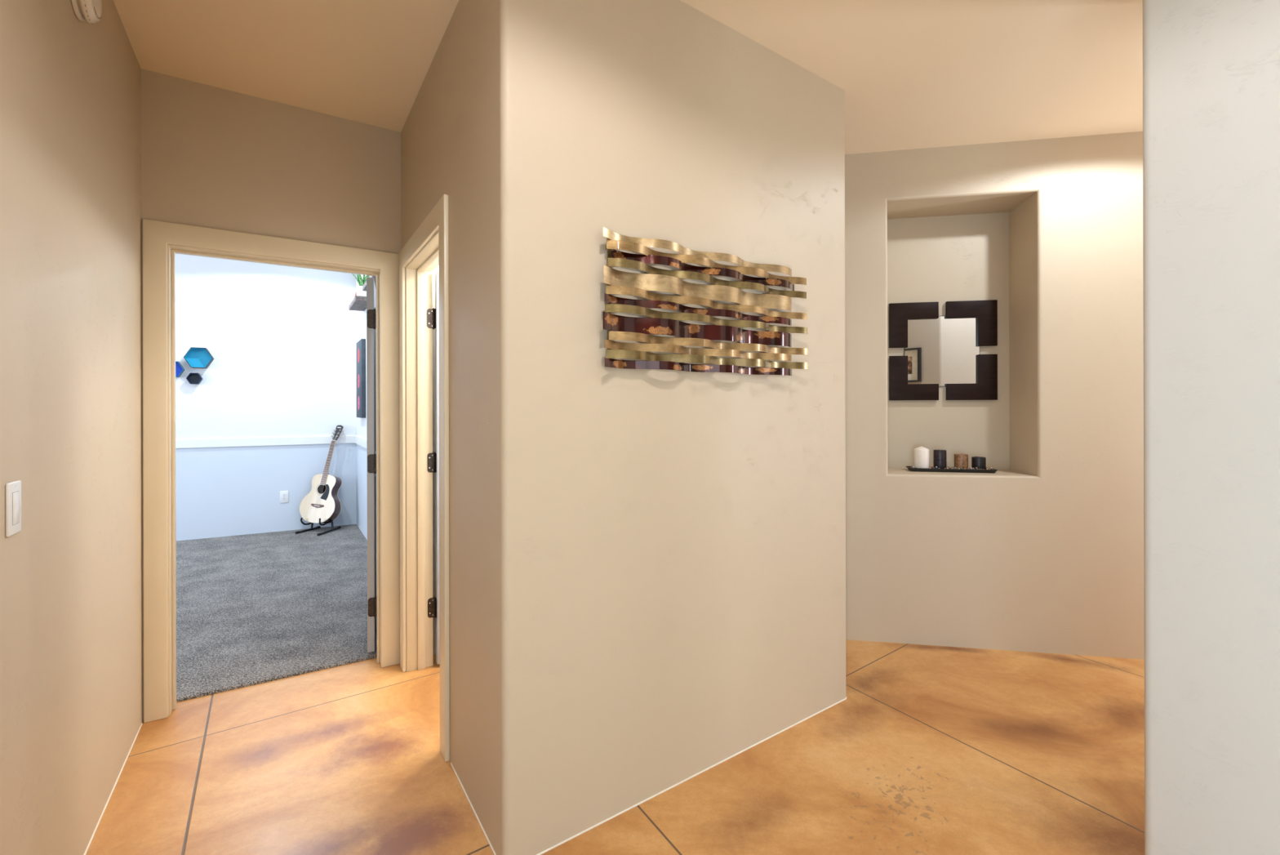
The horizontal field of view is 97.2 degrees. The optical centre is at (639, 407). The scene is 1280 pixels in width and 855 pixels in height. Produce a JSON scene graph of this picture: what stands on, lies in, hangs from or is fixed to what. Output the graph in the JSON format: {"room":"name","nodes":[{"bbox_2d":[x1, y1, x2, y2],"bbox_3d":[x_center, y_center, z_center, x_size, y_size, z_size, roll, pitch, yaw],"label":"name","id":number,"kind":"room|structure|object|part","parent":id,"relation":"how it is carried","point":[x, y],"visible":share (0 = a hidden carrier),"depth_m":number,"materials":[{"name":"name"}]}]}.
{"room":"home hallway","nodes":[
{"label":"home hallway","id":0,"kind":"room"},
{"bbox_2d":[0,0,142,854],"bbox_3d":[0.416,-0.059,-1.694,0.140,2.765,9.600,0,0,-33],"label":"wall","id":1,"kind":"structure","parent":0,"point":[71,393],"depth_m":1.56,"materials":[{"name":"beige paint"}]},
{"bbox_2d":[5,480,21,537],"bbox_3d":[-1.364,0.219,1.230,0.009,0.115,0.070,0,0,-33],"label":"light switch","id":2,"kind":"object","parent":1,"relation":"attached to","point":[13,489],"visible":1,"depth_m":1.22,"materials":[{"name":"white plastic"}]},
{"bbox_2d":[70,0,102,23],"bbox_3d":[-1.599,-1.192,1.630,0.049,0.141,0.141,0,0,-33],"label":"smoke detector","id":3,"kind":"object","parent":1,"relation":"attached to","point":[90,11],"visible":1,"depth_m":1.62,"materials":[{"name":"white plastic"}]},
{"bbox_3d":[-1.615,-1.192,1.621,0.013,0.140,0.140,0,0,-33],"label":"plate","id":4,"kind":"part","parent":3,"relation":"part of","materials":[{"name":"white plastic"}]},
{"bbox_2d":[84,722,142,854],"bbox_3d":[-0.782,1.326,0.315,0.007,0.007,4.880,0,0,-33],"label":"trim","id":5,"kind":"structure","parent":1,"relation":"attached to","point":[117,780],"depth_m":1.93,"materials":[{"name":"white wood"}]},
{"bbox_2d":[175,253,356,540],"bbox_3d":[-5.086,-0.128,5.377,4.550,2.930,0.120,0,0,-30],"label":"wall","id":6,"kind":"structure","parent":0,"point":[281,340],"depth_m":5.93,"materials":[{"name":"white paint"}]},
{"bbox_2d":[175,361,184,377],"bbox_3d":[-4.603,-0.377,5.556,0.180,0.156,0.049,0,0,-30],"label":"shelf","id":7,"kind":"object","parent":6,"relation":"attached to","point":[180,369],"visible":0.41,"depth_m":5.59,"materials":[{"name":"paint"}]},
{"bbox_2d":[186,373,202,384],"bbox_3d":[-4.452,-0.290,5.637,0.127,0.110,0.059,0,0,-30],"label":"shelf","id":8,"kind":"object","parent":6,"relation":"attached to","point":[193,378],"visible":1,"depth_m":5.65,"materials":[{"name":"black paint"}]},
{"bbox_3d":[-4.465,-0.290,5.659,0.114,0.099,0.008,0,0,-30],"label":"panel","id":9,"kind":"part","parent":8,"relation":"part of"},
{"bbox_2d":[183,346,213,368],"bbox_3d":[-4.413,-0.496,5.645,0.233,0.202,0.084,0,0,-30],"label":"shelf","id":10,"kind":"object","parent":6,"relation":"attached to","point":[196,357],"visible":1,"depth_m":5.66,"materials":[{"name":"wood"}]},
{"bbox_2d":[175,435,355,448],"bbox_3d":[-5.116,0.359,5.280,4.400,0.087,0.018,0,0,-30],"label":"trim","id":11,"kind":"structure","parent":6,"relation":"attached to","point":[264,441],"depth_m":5.91,"materials":[{"name":"white wood"}]},
{"bbox_2d":[280,490,288,502],"bbox_3d":[-3.807,0.955,6.036,0.078,0.128,0.008,0,0,-30],"label":"power outlet","id":12,"kind":"object","parent":6,"relation":"attached to","point":[283,494],"visible":1,"depth_m":6.03,"materials":[{"name":"white plastic"}]},
{"bbox_2d":[141,68,439,721],"bbox_3d":[-2.488,-0.134,2.217,6.180,2.930,0.137,0,0,-33],"label":"wall","id":13,"kind":"structure","parent":0,"point":[212,157],"depth_m":2.63,"materials":[{"name":"beige paint"}]},
{"bbox_2d":[142,218,399,722],"bbox_3d":[-1.707,0.266,2.719,1.022,2.126,0.154,0,0,-33],"label":"trim","id":14,"kind":"structure","parent":13,"relation":"attached to","point":[162,240],"depth_m":2.49,"materials":[{"name":"wood"}]},
{"bbox_2d":[366,276,376,652],"bbox_3d":[-1.584,0.304,3.349,0.051,1.993,0.836,0,0,-24],"label":"door","id":15,"kind":"structure","parent":13,"relation":"in","point":[371,287],"depth_m":3.00,"materials":[{"name":"wood"}]},
{"bbox_3d":[-1.573,0.264,3.373,0.004,1.633,0.560,0,0,-23],"label":"panel moulding","id":16,"kind":"part","parent":15,"relation":"part of","materials":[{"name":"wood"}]},
{"bbox_3d":[-1.404,0.298,2.992,0.002,0.100,0.036,0,0,-33],"label":"jamb plate","id":17,"kind":"part","parent":15,"relation":"part of","materials":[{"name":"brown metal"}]},
{"bbox_2d":[355,274,367,539],"bbox_3d":[-2.099,-0.135,4.751,0.120,2.930,3.950,0,0,-33],"label":"wall","id":18,"kind":"structure","parent":0,"point":[361,451],"depth_m":5.96,"materials":[{"name":"grey paint"}]},
{"bbox_2d":[348,295,366,311],"bbox_3d":[-2.714,-1.005,5.467,0.139,0.045,0.609,0,0,-33],"label":"floating shelf","id":19,"kind":"object","parent":18,"relation":"attached to","point":[358,303],"visible":0.76,"depth_m":5.40,"materials":[{"name":"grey wood"}]},
{"bbox_2d":[351,273,368,296],"bbox_3d":[-2.651,-1.169,5.309,0.230,0.284,0.114,0,0,-12],"label":"potted plant","id":20,"kind":"object","parent":19,"relation":"on","point":[361,281],"visible":0.55,"depth_m":5.29,"materials":[{"name":"green plant"}]},
{"bbox_3d":[-2.613,-1.081,5.317,0.114,0.108,0.114,0,0,0],"label":"pot","id":21,"kind":"part","parent":20,"relation":"part of","materials":[{"name":"white ceramic"}]},
{"bbox_2d":[354,435,366,448],"bbox_3d":[-2.224,0.352,4.819,0.018,0.087,3.700,0,0,-33],"label":"trim","id":22,"kind":"structure","parent":18,"relation":"attached to","point":[361,441],"depth_m":5.90,"materials":[{"name":"white wood"}]},
{"bbox_2d":[355,338,365,417],"bbox_3d":[-2.885,-0.292,5.829,0.040,0.792,0.446,0,0,-33],"label":"print","id":23,"kind":"object","parent":18,"relation":"attached to","point":[361,344],"visible":1,"depth_m":5.65,"materials":[{"name":"paint"}]},
{"bbox_2d":[362,275,375,291],"bbox_3d":[-2.109,-1.003,4.521,0.139,0.042,0.620,0,0,-33],"label":"floating shelf","id":24,"kind":"object","parent":18,"relation":"attached to","point":[364,286],"visible":0.26,"depth_m":4.59,"materials":[{"name":"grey wood"}]},
{"bbox_2d":[400,0,470,799],"bbox_3d":[-0.855,-0.055,2.455,0.130,2.765,1.250,0,0,-33],"label":"wall","id":25,"kind":"structure","parent":0,"point":[434,134],"depth_m":2.05,"materials":[{"name":"beige paint"}]},
{"bbox_2d":[398,194,449,761],"bbox_3d":[-0.926,0.264,2.548,0.145,2.126,0.949,0,0,-33],"label":"trim","id":26,"kind":"structure","parent":25,"relation":"attached to","point":[427,249],"depth_m":2.84,"materials":[{"name":"wood"}]},
{"bbox_2d":[426,271,439,664],"bbox_3d":[-0.746,0.307,3.066,0.772,2.003,0.051,0,0,-30],"label":"door","id":27,"kind":"structure","parent":25,"relation":"in","point":[433,314],"depth_m":2.88,"materials":[{"name":"wood"}]},
{"bbox_3d":[-1.075,-0.457,2.896,0.036,0.100,0.002,0,0,-33],"label":"jamb plate","id":28,"kind":"part","parent":27,"relation":"part of","materials":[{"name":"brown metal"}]},
{"bbox_3d":[-1.071,1.028,2.896,0.036,0.100,0.002,0,0,-33],"label":"jamb plate","id":29,"kind":"part","parent":27,"relation":"part of","materials":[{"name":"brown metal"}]},
{"bbox_3d":[-1.073,0.283,2.896,0.036,0.100,0.002,0,0,-33],"label":"jamb plate","id":30,"kind":"part","parent":27,"relation":"part of","materials":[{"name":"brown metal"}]},
{"bbox_2d":[85,524,1144,854],"bbox_3d":[0.003,1.377,0.000,18.000,0.135,18.000,0,0,0],"label":"floor","id":31,"kind":"structure","parent":0,"point":[929,749],"depth_m":2.14,"materials":[{"name":"concrete"}]},
{"bbox_2d":[294,517,341,535],"bbox_3d":[-3.438,1.148,5.991,0.313,0.341,0.367,0,0,5],"label":"guitar stand","id":32,"kind":"object","parent":31,"relation":"on","point":[301,518],"visible":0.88,"depth_m":6.01,"materials":[{"name":"black metal"}]},
{"bbox_3d":[-3.556,1.208,6.027,0.024,0.091,0.155,0,0,18],"label":"cradle arm","id":33,"kind":"part","parent":32,"relation":"part of","materials":[{"name":"black metal"}]},
{"bbox_2d":[299,425,344,523],"bbox_3d":[-3.431,0.722,6.137,0.420,1.056,0.318,0,0,9],"label":"acoustic guitar","id":34,"kind":"object","parent":32,"relation":"on","point":[322,502],"visible":0.97,"depth_m":6.06,"materials":[{"name":"white wood"}]},
{"bbox_3d":[-3.343,1.208,5.994,0.076,0.091,0.147,0,0,0],"label":"cradle arm","id":35,"kind":"part","parent":32,"relation":"part of","materials":[{"name":"black rubber"}]},
{"bbox_2d":[112,0,1142,154],"bbox_3d":[2.372,-1.521,-1.784,21.000,0.150,12.000,0,0,-33],"label":"ceiling","id":36,"kind":"structure","parent":0,"point":[913,74],"depth_m":2.30,"materials":[{"name":"paint"}]},
{"bbox_2d":[468,0,845,854],"bbox_3d":[-0.159,-0.057,2.774,1.736,2.765,1.618,0,0,-36],"label":"wall","id":37,"kind":"structure","parent":0,"point":[657,557],"depth_m":1.89,"materials":[{"name":"beige paint"}]},
{"bbox_2d":[450,695,846,854],"bbox_3d":[0.028,1.324,2.487,1.705,0.007,0.945,0,0,-36],"label":"trim","id":38,"kind":"structure","parent":37,"relation":"attached to","point":[826,708],"depth_m":1.94,"materials":[{"name":"white wood"}]},
{"bbox_2d":[602,226,808,375],"bbox_3d":[0.274,-0.344,2.055,0.991,0.432,0.055,0,0,-36],"label":"wall sculpture","id":39,"kind":"object","parent":37,"relation":"attached to","point":[660,322],"visible":1,"depth_m":1.99,"materials":[{"name":"gold metal"}]},
{"bbox_2d":[844,131,1144,658],"bbox_3d":[2.377,-0.063,3.255,4.458,2.765,0.500,0,0,10],"label":"wall","id":40,"kind":"structure","parent":0,"point":[1043,551],"depth_m":3.09,"materials":[{"name":"beige paint"}]},
{"bbox_2d":[888,299,997,399],"bbox_3d":[1.833,-0.343,3.424,0.604,0.595,0.028,0,0,10],"label":"wall mirror","id":41,"kind":"object","parent":40,"relation":"attached to","point":[939,350],"visible":1,"depth_m":3.42,"materials":[{"name":"brown wood"}]},
{"bbox_2d":[904,315,979,386],"bbox_3d":[1.835,-0.343,3.433,0.421,0.424,0.004,0,0,10],"label":"mirror glass","id":42,"kind":"object","parent":41,"relation":"attached to","point":[940,350],"depth_m":3.43,"materials":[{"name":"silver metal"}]},
{"bbox_2d":[906,466,997,472],"bbox_3d":[1.813,0.362,3.295,0.457,0.021,0.119,0,0,12],"label":"tray","id":43,"kind":"object","parent":40,"relation":"on","point":[918,469],"visible":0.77,"depth_m":3.24,"materials":[{"name":"black paint"}]},
{"bbox_2d":[913,444,928,468],"bbox_3d":[1.659,0.290,3.323,0.082,0.136,0.082,0,0,0],"label":"candle","id":44,"kind":"object","parent":43,"relation":"on","point":[921,454],"visible":0.97,"depth_m":3.29,"materials":[{"name":"beige wax"}]},
{"bbox_2d":[933,448,946,468],"bbox_3d":[1.758,0.301,3.305,0.068,0.113,0.068,0,0,0],"label":"candle","id":45,"kind":"object","parent":43,"relation":"on","point":[940,456],"visible":0.94,"depth_m":3.28,"materials":[{"name":"wax"}]},
{"bbox_2d":[954,453,968,468],"bbox_3d":[1.871,0.312,3.285,0.072,0.090,0.072,0,0,0],"label":"candle","id":46,"kind":"object","parent":43,"relation":"on","point":[960,460],"visible":0.88,"depth_m":3.26,"materials":[{"name":"brown wax"}]},
{"bbox_2d":[971,456,986,469],"bbox_3d":[1.963,0.320,3.268,0.072,0.074,0.072,0,0,0],"label":"candle","id":47,"kind":"object","parent":43,"relation":"on","point":[980,462],"visible":0.9,"depth_m":3.24,"materials":[{"name":"black wax"}]},
{"bbox_2d":[1142,0,1279,854],"bbox_3d":[3.265,-0.066,1.041,2.760,2.765,2.946,0,0,-33],"label":"wall","id":48,"kind":"structure","parent":0,"point":[1211,68],"depth_m":1.39,"materials":[{"name":"paint"}]}
]}

